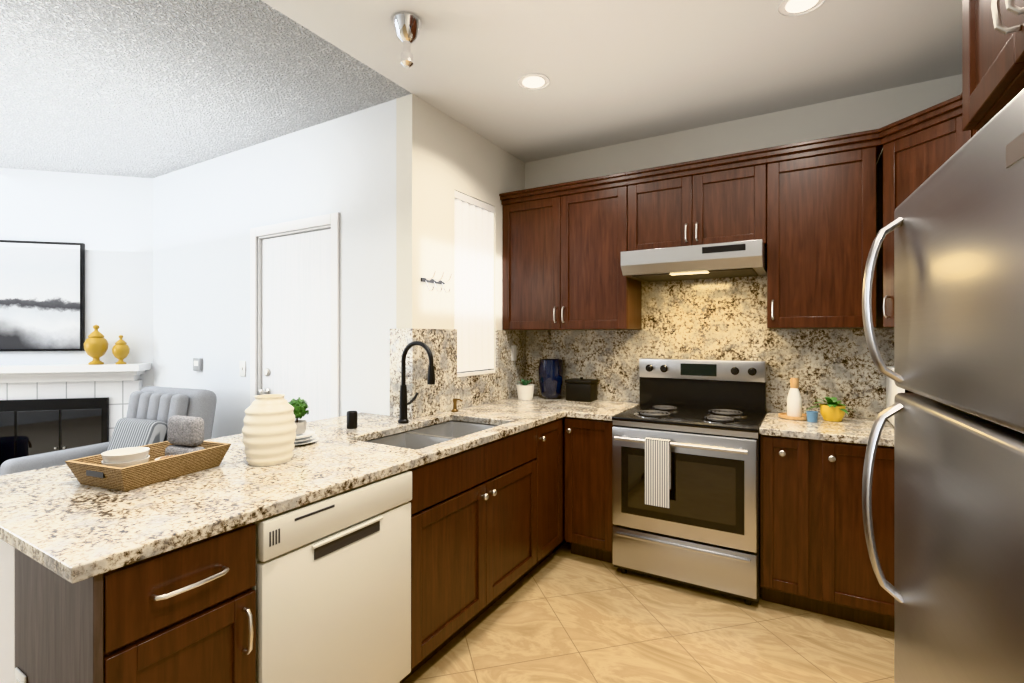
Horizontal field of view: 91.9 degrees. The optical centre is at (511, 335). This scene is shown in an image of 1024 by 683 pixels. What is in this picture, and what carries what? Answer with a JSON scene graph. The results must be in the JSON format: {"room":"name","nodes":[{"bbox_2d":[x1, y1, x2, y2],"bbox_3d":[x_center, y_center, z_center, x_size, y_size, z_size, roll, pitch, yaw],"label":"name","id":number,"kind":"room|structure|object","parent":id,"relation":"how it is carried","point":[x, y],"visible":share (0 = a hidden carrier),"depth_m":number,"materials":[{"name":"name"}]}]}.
{"room":"kitchen","nodes":[
{"label":"kitchen","id":0,"kind":"room"},
{"bbox_2d":[0,168,152,387],"bbox_3d":[-4.286,0.010,4.050,2.500,2.740,0.120,0,0,-14],"label":"wall","id":1,"kind":"structure","parent":0,"point":[107,220],"depth_m":4.19,"materials":[{"name":"white paint"}]},
{"bbox_2d":[0,240,84,350],"bbox_3d":[-4.180,-0.320,3.996,1.220,0.900,0.033,0,0,-14],"label":"picture","id":2,"kind":"object","parent":1,"relation":"attached to","point":[42,296],"visible":0.86,"depth_m":4.07,"materials":[{"name":"white paper"}]},
{"bbox_2d":[153,99,395,438],"bbox_3d":[-1.908,0.010,3.650,2.960,2.740,0.120,0,0,31],"label":"wall","id":3,"kind":"structure","parent":0,"point":[208,215],"depth_m":3.52,"materials":[{"name":"white paint"}]},
{"bbox_2d":[193,358,201,370],"bbox_3d":[-2.479,0.230,3.901,0.100,0.100,0.024,0,0,31],"label":"thermostat","id":4,"kind":"object","parent":3,"relation":"attached to","point":[197,364],"visible":0.96,"depth_m":3.88,"materials":[{"name":"grey plastic"}]},
{"bbox_2d":[240,361,245,376],"bbox_3d":[-1.964,0.242,3.604,0.070,0.115,0.012,0,0,31],"label":"switch plate","id":5,"kind":"object","parent":3,"relation":"attached to","point":[242,368],"visible":1,"depth_m":3.60,"materials":[{"name":"white plastic"}]},
{"bbox_2d":[257,228,330,421],"bbox_3d":[-1.465,0.345,3.327,0.758,2.058,0.108,0,0,31],"label":"entry door","id":6,"kind":"structure","parent":3,"relation":"in","point":[296,316],"depth_m":3.33,"materials":[{"name":"white metal"}]},
{"bbox_2d":[250,212,338,417],"bbox_3d":[-1.448,0.307,3.356,0.920,2.145,0.117,0,0,31],"label":"door frame","id":7,"kind":"structure","parent":3,"relation":"attached to","point":[332,219],"depth_m":3.33,"materials":[{"name":"white wood"}]},
{"bbox_2d":[396,94,524,376],"bbox_3d":[-0.282,0.010,3.373,0.120,2.740,1.300,0,0,31],"label":"wall","id":8,"kind":"structure","parent":0,"point":[441,157],"depth_m":2.96,"materials":[{"name":"white paint"}]},
{"bbox_2d":[421,270,451,292],"bbox_3d":[-0.433,-0.312,2.911,0.087,0.120,0.210,0,0,31],"label":"hook rail","id":9,"kind":"object","parent":8,"relation":"attached to","point":[431,280],"visible":1,"depth_m":2.91,"materials":[{"name":"grey metal"}]},
{"bbox_2d":[406,329,525,418],"bbox_3d":[-0.234,0.213,3.313,0.020,0.502,1.290,0,0,31],"label":"backsplash","id":10,"kind":"structure","parent":8,"relation":"attached to","point":[474,390],"depth_m":3.05,"materials":[{"name":"stone"}]},
{"bbox_2d":[511,345,515,360],"bbox_3d":[0.016,0.133,3.708,0.006,0.115,0.070,0,0,31],"label":"outlet","id":11,"kind":"object","parent":10,"relation":"attached to","point":[513,352],"visible":1,"depth_m":3.70,"materials":[{"name":"white plastic"}]},
{"bbox_2d":[454,190,494,371],"bbox_3d":[-0.265,-0.342,3.340,0.048,1.153,0.474,0,0,31],"label":"window blinds","id":12,"kind":"object","parent":8,"relation":"attached to","point":[474,272],"visible":0.88,"depth_m":3.33,"materials":[{"name":"white"}]},
{"bbox_2d":[457,369,494,376],"bbox_3d":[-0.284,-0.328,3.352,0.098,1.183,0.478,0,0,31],"label":"window sill","id":13,"kind":"structure","parent":8,"relation":"in","point":[471,372],"depth_m":3.34,"materials":[{"name":"white"}]},
{"bbox_2d":[0,0,961,177],"bbox_3d":[-2.512,-1.410,1.381,7.870,0.100,7.240,0,0,31],"label":"ceiling","id":14,"kind":"structure","parent":0,"point":[618,71],"depth_m":2.51,"materials":[{"name":"white paint"}]},
{"bbox_2d":[392,12,421,67],"bbox_3d":[-0.454,-1.260,2.139,0.130,0.199,0.130,0,0,31],"label":"pendant","id":15,"kind":"object","parent":14,"relation":"attached to","point":[407,26],"visible":0.98,"depth_m":2.11,"materials":[{"name":"silver metal"}]},
{"bbox_2d":[518,73,548,89],"bbox_3d":[0.115,-1.357,2.650,0.170,0.004,0.170,0,0,31],"label":"recessed light","id":16,"kind":"object","parent":14,"relation":"in","point":[534,81],"visible":1,"depth_m":2.65,"materials":[{"name":"white plastic"}]},
{"bbox_2d":[778,0,824,16],"bbox_3d":[1.183,-1.357,2.019,0.170,0.004,0.170,0,0,31],"label":"recessed light","id":17,"kind":"object","parent":14,"relation":"in","point":[790,8],"visible":1,"depth_m":2.05,"materials":[{"name":"white plastic"}]},
{"bbox_2d":[403,542,893,682],"bbox_3d":[-0.403,1.430,0.134,2.970,0.100,7.240,0,0,31],"label":"floor","id":18,"kind":"structure","parent":0,"point":[561,614],"depth_m":2.25,"materials":[{"name":"tile"}]},
{"bbox_2d":[0,523,255,682],"bbox_3d":[-1.034,0.941,1.336,0.656,0.879,0.358,0,0,31],"label":"base cabinet","id":19,"kind":"object","parent":18,"relation":"on","point":[185,614],"visible":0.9,"depth_m":1.18,"materials":[{"name":"brown wood"}]},
{"bbox_2d":[15,667,26,682],"bbox_3d":[-1.235,0.902,1.242,0.070,0.115,0.008,0,0,31],"label":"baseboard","id":20,"kind":"structure","parent":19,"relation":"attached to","point":[20,677],"depth_m":1.24,"materials":[{"name":"white"}]},
{"bbox_2d":[252,470,411,682],"bbox_3d":[-0.781,0.944,1.752,0.612,0.872,0.596,0,0,31],"label":"dishwasher","id":21,"kind":"object","parent":18,"relation":"on","point":[332,587],"visible":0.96,"depth_m":1.57,"materials":[{"name":"white metal"}]},
{"bbox_2d":[400,427,536,682],"bbox_3d":[-0.373,0.941,2.460,0.650,0.879,1.021,0,0,31],"label":"base cabinet","id":22,"kind":"object","parent":18,"relation":"on","point":[473,533],"visible":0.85,"depth_m":2.20,"materials":[{"name":"brown wood"}]},
{"bbox_2d":[522,417,565,578],"bbox_3d":[0.135,0.941,3.318,0.650,0.879,0.964,0,0,31],"label":"base cabinet","id":23,"kind":"object","parent":18,"relation":"on","point":[550,458],"visible":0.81,"depth_m":2.92,"materials":[{"name":"brown wood"}]},
{"bbox_2d":[565,417,613,562],"bbox_3d":[0.606,0.941,3.224,0.311,0.879,0.650,0,0,31],"label":"base cabinet","id":24,"kind":"object","parent":18,"relation":"on","point":[588,489],"visible":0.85,"depth_m":2.98,"materials":[{"name":"brown wood"}]},
{"bbox_2d":[612,358,765,604],"bbox_3d":[1.040,0.767,2.897,0.756,1.225,0.704,0,0,31],"label":"range","id":25,"kind":"object","parent":18,"relation":"on","point":[706,417],"visible":1,"depth_m":2.68,"materials":[{"name":"grey metal"}]},
{"bbox_2d":[645,437,670,507],"bbox_3d":[0.782,0.734,2.653,0.130,0.352,0.040,0,0,31],"label":"towel","id":26,"kind":"object","parent":25,"relation":"hanging from","point":[657,471],"visible":1,"depth_m":2.63,"materials":[{"name":"white fabric"}]},
{"bbox_2d":[760,435,893,631],"bbox_3d":[1.893,0.941,2.462,1.142,0.879,0.650,0,0,31],"label":"base cabinet","id":27,"kind":"object","parent":18,"relation":"on","point":[814,556],"visible":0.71,"depth_m":2.37,"materials":[{"name":"brown wood"}]},
{"bbox_2d":[0,395,893,582],"bbox_3d":[0.389,0.482,1.985,3.248,0.035,3.003,0,0,31],"label":"countertop","id":28,"kind":"structure","parent":27,"relation":"on","point":[61,521],"depth_m":1.53,"materials":[{"name":"stone"}]},
{"bbox_2d":[65,441,230,490],"bbox_3d":[-1.195,0.426,1.653,0.264,0.075,0.364,0,0,21],"label":"tray","id":29,"kind":"object","parent":28,"relation":"on","point":[92,471],"visible":0.81,"depth_m":1.55,"materials":[{"name":"brown wicker"}]},
{"bbox_2d":[101,447,149,467],"bbox_3d":[-1.240,0.411,1.590,0.124,0.079,0.124,0,0,31],"label":"bowls","id":30,"kind":"object","parent":29,"relation":"in","point":[125,457],"visible":0.67,"depth_m":1.56,"materials":[{"name":"white ceramic"}]},
{"bbox_2d":[155,455,176,459],"bbox_3d":[-1.144,0.429,1.661,0.089,0.044,0.089,0,0,31],"label":"beads","id":31,"kind":"object","parent":29,"relation":"in","point":[167,456],"visible":0.25,"depth_m":1.67,"materials":[{"name":"white ceramic"}]},
{"bbox_2d":[165,415,204,455],"bbox_3d":[-1.159,0.369,1.756,0.155,0.164,0.058,0,0,21],"label":"box","id":32,"kind":"object","parent":29,"relation":"in","point":[185,434],"visible":0.73,"depth_m":1.73,"materials":[{"name":"grey stone"}]},
{"bbox_2d":[242,394,296,465],"bbox_3d":[-0.891,0.343,1.823,0.182,0.242,0.182,0,0,31],"label":"ribbed vase","id":33,"kind":"object","parent":28,"relation":"on","point":[269,432],"visible":1,"depth_m":1.76,"materials":[{"name":"beige ceramic"}]},
{"bbox_2d":[294,430,318,445],"bbox_3d":[-0.934,0.444,2.133,0.194,0.040,0.194,0,0,31],"label":"plates","id":34,"kind":"object","parent":28,"relation":"on","point":[307,436],"visible":0.52,"depth_m":2.12,"materials":[{"name":"white ceramic"}]},
{"bbox_2d":[288,397,308,433],"bbox_3d":[-0.926,0.346,2.142,0.098,0.152,0.096,0,0,31],"label":"potted plant","id":35,"kind":"object","parent":34,"relation":"on","point":[300,406],"visible":0.75,"depth_m":2.12,"materials":[{"name":"green plant"}]},
{"bbox_2d":[347,411,356,428],"bbox_3d":[-0.800,0.422,2.477,0.052,0.083,0.051,0,0,31],"label":"jar","id":36,"kind":"object","parent":28,"relation":"on","point":[351,419],"visible":1,"depth_m":2.46,"materials":[{"name":"black"}]},
{"bbox_2d":[398,341,434,423],"bbox_3d":[-0.478,0.246,2.617,0.238,0.436,0.134,0,0,31],"label":"faucet","id":37,"kind":"object","parent":28,"relation":"on","point":[403,419],"visible":1,"depth_m":2.61,"materials":[{"name":"black metal"}]},
{"bbox_2d":[365,421,497,449],"bbox_3d":[-0.369,0.596,2.460,0.480,0.188,0.840,0,0,31],"label":"undermount sink","id":38,"kind":"object","parent":28,"relation":"in","point":[423,437],"visible":0.08,"depth_m":2.55,"materials":[{"name":"silver metal"}]},
{"bbox_2d":[451,398,462,411],"bbox_3d":[-0.333,0.423,3.008,0.079,0.081,0.043,0,0,31],"label":"soap dispenser","id":39,"kind":"object","parent":28,"relation":"on","point":[454,409],"visible":1,"depth_m":3.01,"materials":[{"name":"brown metal"}]},
{"bbox_2d":[516,378,534,399],"bbox_3d":[0.097,0.386,3.603,0.137,0.156,0.157,0,0,31],"label":"potted plant","id":40,"kind":"object","parent":28,"relation":"on","point":[525,390],"visible":1,"depth_m":3.56,"materials":[{"name":"white ceramic"}]},
{"bbox_2d":[539,359,563,398],"bbox_3d":[0.288,0.322,3.650,0.184,0.285,0.184,0,0,31],"label":"vase","id":41,"kind":"object","parent":28,"relation":"on","point":[551,372],"visible":1,"depth_m":3.58,"materials":[{"name":"blue ceramic"}]},
{"bbox_2d":[565,377,597,401],"bbox_3d":[0.499,0.382,3.545,0.198,0.164,0.148,0,0,31],"label":"box","id":42,"kind":"object","parent":28,"relation":"on","point":[581,389],"visible":1,"depth_m":3.49,"materials":[{"name":"black"}]},
{"bbox_2d":[778,412,806,420],"bbox_3d":[1.595,0.455,2.775,0.180,0.018,0.180,0,0,31],"label":"wood tray","id":43,"kind":"object","parent":28,"relation":"on","point":[785,416],"visible":0.5,"depth_m":2.73,"materials":[{"name":"brown wood"}]},
{"bbox_2d":[787,378,801,416],"bbox_3d":[1.586,0.347,2.780,0.076,0.217,0.076,0,0,31],"label":"bottle","id":44,"kind":"object","parent":43,"relation":"on","point":[794,403],"visible":0.96,"depth_m":2.76,"materials":[{"name":"white ceramic"}]},
{"bbox_2d":[806,411,817,422],"bbox_3d":[1.613,0.436,2.659,0.056,0.055,0.056,0,0,31],"label":"cup","id":45,"kind":"object","parent":28,"relation":"on","point":[812,416],"visible":1,"depth_m":2.64,"materials":[{"name":"blue ceramic"}]},
{"bbox_2d":[806,397,853,421],"bbox_3d":[1.746,0.402,2.720,0.253,0.124,0.224,0,0,31],"label":"potted plant","id":46,"kind":"object","parent":28,"relation":"on","point":[832,409],"visible":1,"depth_m":2.66,"materials":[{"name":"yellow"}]},
{"bbox_2d":[886,366,912,425],"bbox_3d":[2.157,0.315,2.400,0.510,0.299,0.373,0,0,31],"label":"paper towel roll","id":47,"kind":"object","parent":28,"relation":"on","point":[892,389],"visible":0.1,"depth_m":2.52,"materials":[{"name":"white paper"}]},
{"bbox_2d":[862,89,1023,682],"bbox_3d":[1.039,0.530,0.724,0.765,1.700,0.840,0,0,27],"label":"refrigerator","id":48,"kind":"object","parent":18,"relation":"on","point":[956,590],"visible":1,"depth_m":0.82,"materials":[{"name":"grey metal"}]},
{"bbox_2d":[525,74,961,413],"bbox_3d":[1.357,0.010,3.229,3.090,2.740,0.120,0,0,31],"label":"wall","id":49,"kind":"structure","parent":0,"point":[864,112],"depth_m":3.08,"materials":[{"name":"white paint"}]},
{"bbox_2d":[500,177,640,329],"bbox_3d":[0.415,-0.510,3.517,0.928,0.940,0.338,0,0,31],"label":"upper cabinet","id":50,"kind":"object","parent":49,"relation":"attached to","point":[562,248],"depth_m":3.35,"materials":[{"name":"brown wood"}]},
{"bbox_2d":[627,153,770,250],"bbox_3d":[1.154,-0.745,3.080,0.784,0.470,0.338,0,0,31],"label":"upper cabinet","id":51,"kind":"object","parent":49,"relation":"attached to","point":[724,201],"depth_m":2.91,"materials":[{"name":"brown wood"}]},
{"bbox_2d":[621,239,766,281],"bbox_3d":[1.107,-0.431,3.001,0.766,0.148,0.477,0,0,31],"label":"range hood","id":52,"kind":"object","parent":51,"relation":"attached to","point":[729,259],"visible":0.94,"depth_m":2.82,"materials":[{"name":"silver metal"}]},
{"bbox_2d":[526,275,893,418],"bbox_3d":[1.320,-0.022,3.166,2.846,0.972,0.021,0,0,31],"label":"backsplash","id":53,"kind":"structure","parent":49,"relation":"attached to","point":[718,319],"depth_m":3.14,"materials":[{"name":"stone"}]},
{"bbox_2d":[765,137,878,328],"bbox_3d":[1.705,-0.510,2.754,0.490,0.940,0.338,0,0,31],"label":"upper cabinet","id":54,"kind":"object","parent":49,"relation":"attached to","point":[816,215],"depth_m":2.61,"materials":[{"name":"brown wood"}]},
{"bbox_2d":[879,97,958,327],"bbox_3d":[2.116,-0.510,2.317,0.610,0.940,0.672,0,0,31],"label":"upper cabinet","id":55,"kind":"object","parent":49,"relation":"attached to","point":[914,146],"depth_m":2.37,"materials":[{"name":"brown wood"}]},
{"bbox_2d":[959,93,979,148],"bbox_3d":[1.808,-0.510,1.571,0.380,0.940,1.154,0,0,31],"label":"upper cabinet","id":56,"kind":"object","parent":49,"relation":"attached to","point":[964,136],"depth_m":2.12,"materials":[{"name":"brown wood"}]},
{"bbox_3d":[-4.121,1.430,1.577,4.900,0.100,5.940,0,0,31],"label":"floor","id":57,"kind":"structure","parent":0,"visible":0},
{"bbox_2d":[0,363,150,466],"bbox_3d":[-4.147,0.810,3.904,2.178,1.140,0.228,0,0,-14],"label":"fireplace","id":58,"kind":"object","parent":57,"relation":"on","point":[45,408],"visible":0.71,"depth_m":4.04,"materials":[{"name":"tile"}]},
{"bbox_2d":[84,325,107,364],"bbox_3d":[-3.427,0.075,4.080,0.158,0.328,0.158,0,0,31],"label":"urn","id":59,"kind":"object","parent":58,"relation":"on","point":[95,345],"visible":0.98,"depth_m":4.04,"materials":[{"name":"yellow ceramic"}]},
{"bbox_2d":[112,335,129,363],"bbox_3d":[-3.257,0.117,4.123,0.117,0.243,0.117,0,0,31],"label":"urn","id":60,"kind":"object","parent":58,"relation":"on","point":[120,350],"visible":1,"depth_m":4.09,"materials":[{"name":"yellow ceramic"}]},
{"bbox_2d":[0,386,216,475],"bbox_3d":[-2.501,0.875,3.152,0.880,1.013,0.881,0,0,23],"label":"armchair","id":61,"kind":"object","parent":57,"relation":"on","point":[152,410],"visible":0.38,"depth_m":3.26,"materials":[{"name":"fabric"}]},
{"bbox_3d":[0.793,0.010,-0.643,0.120,2.740,7.120,0,0,31],"label":"wall","id":62,"kind":"structure","parent":0,"visible":0},
{"bbox_2d":[962,0,1023,130],"bbox_3d":[1.115,-0.740,0.677,0.664,0.520,0.800,0,0,31],"label":"upper cabinet","id":63,"kind":"object","parent":62,"relation":"attached to","point":[992,58],"visible":1,"depth_m":1.02,"materials":[{"name":"brown wood"}]}
]}

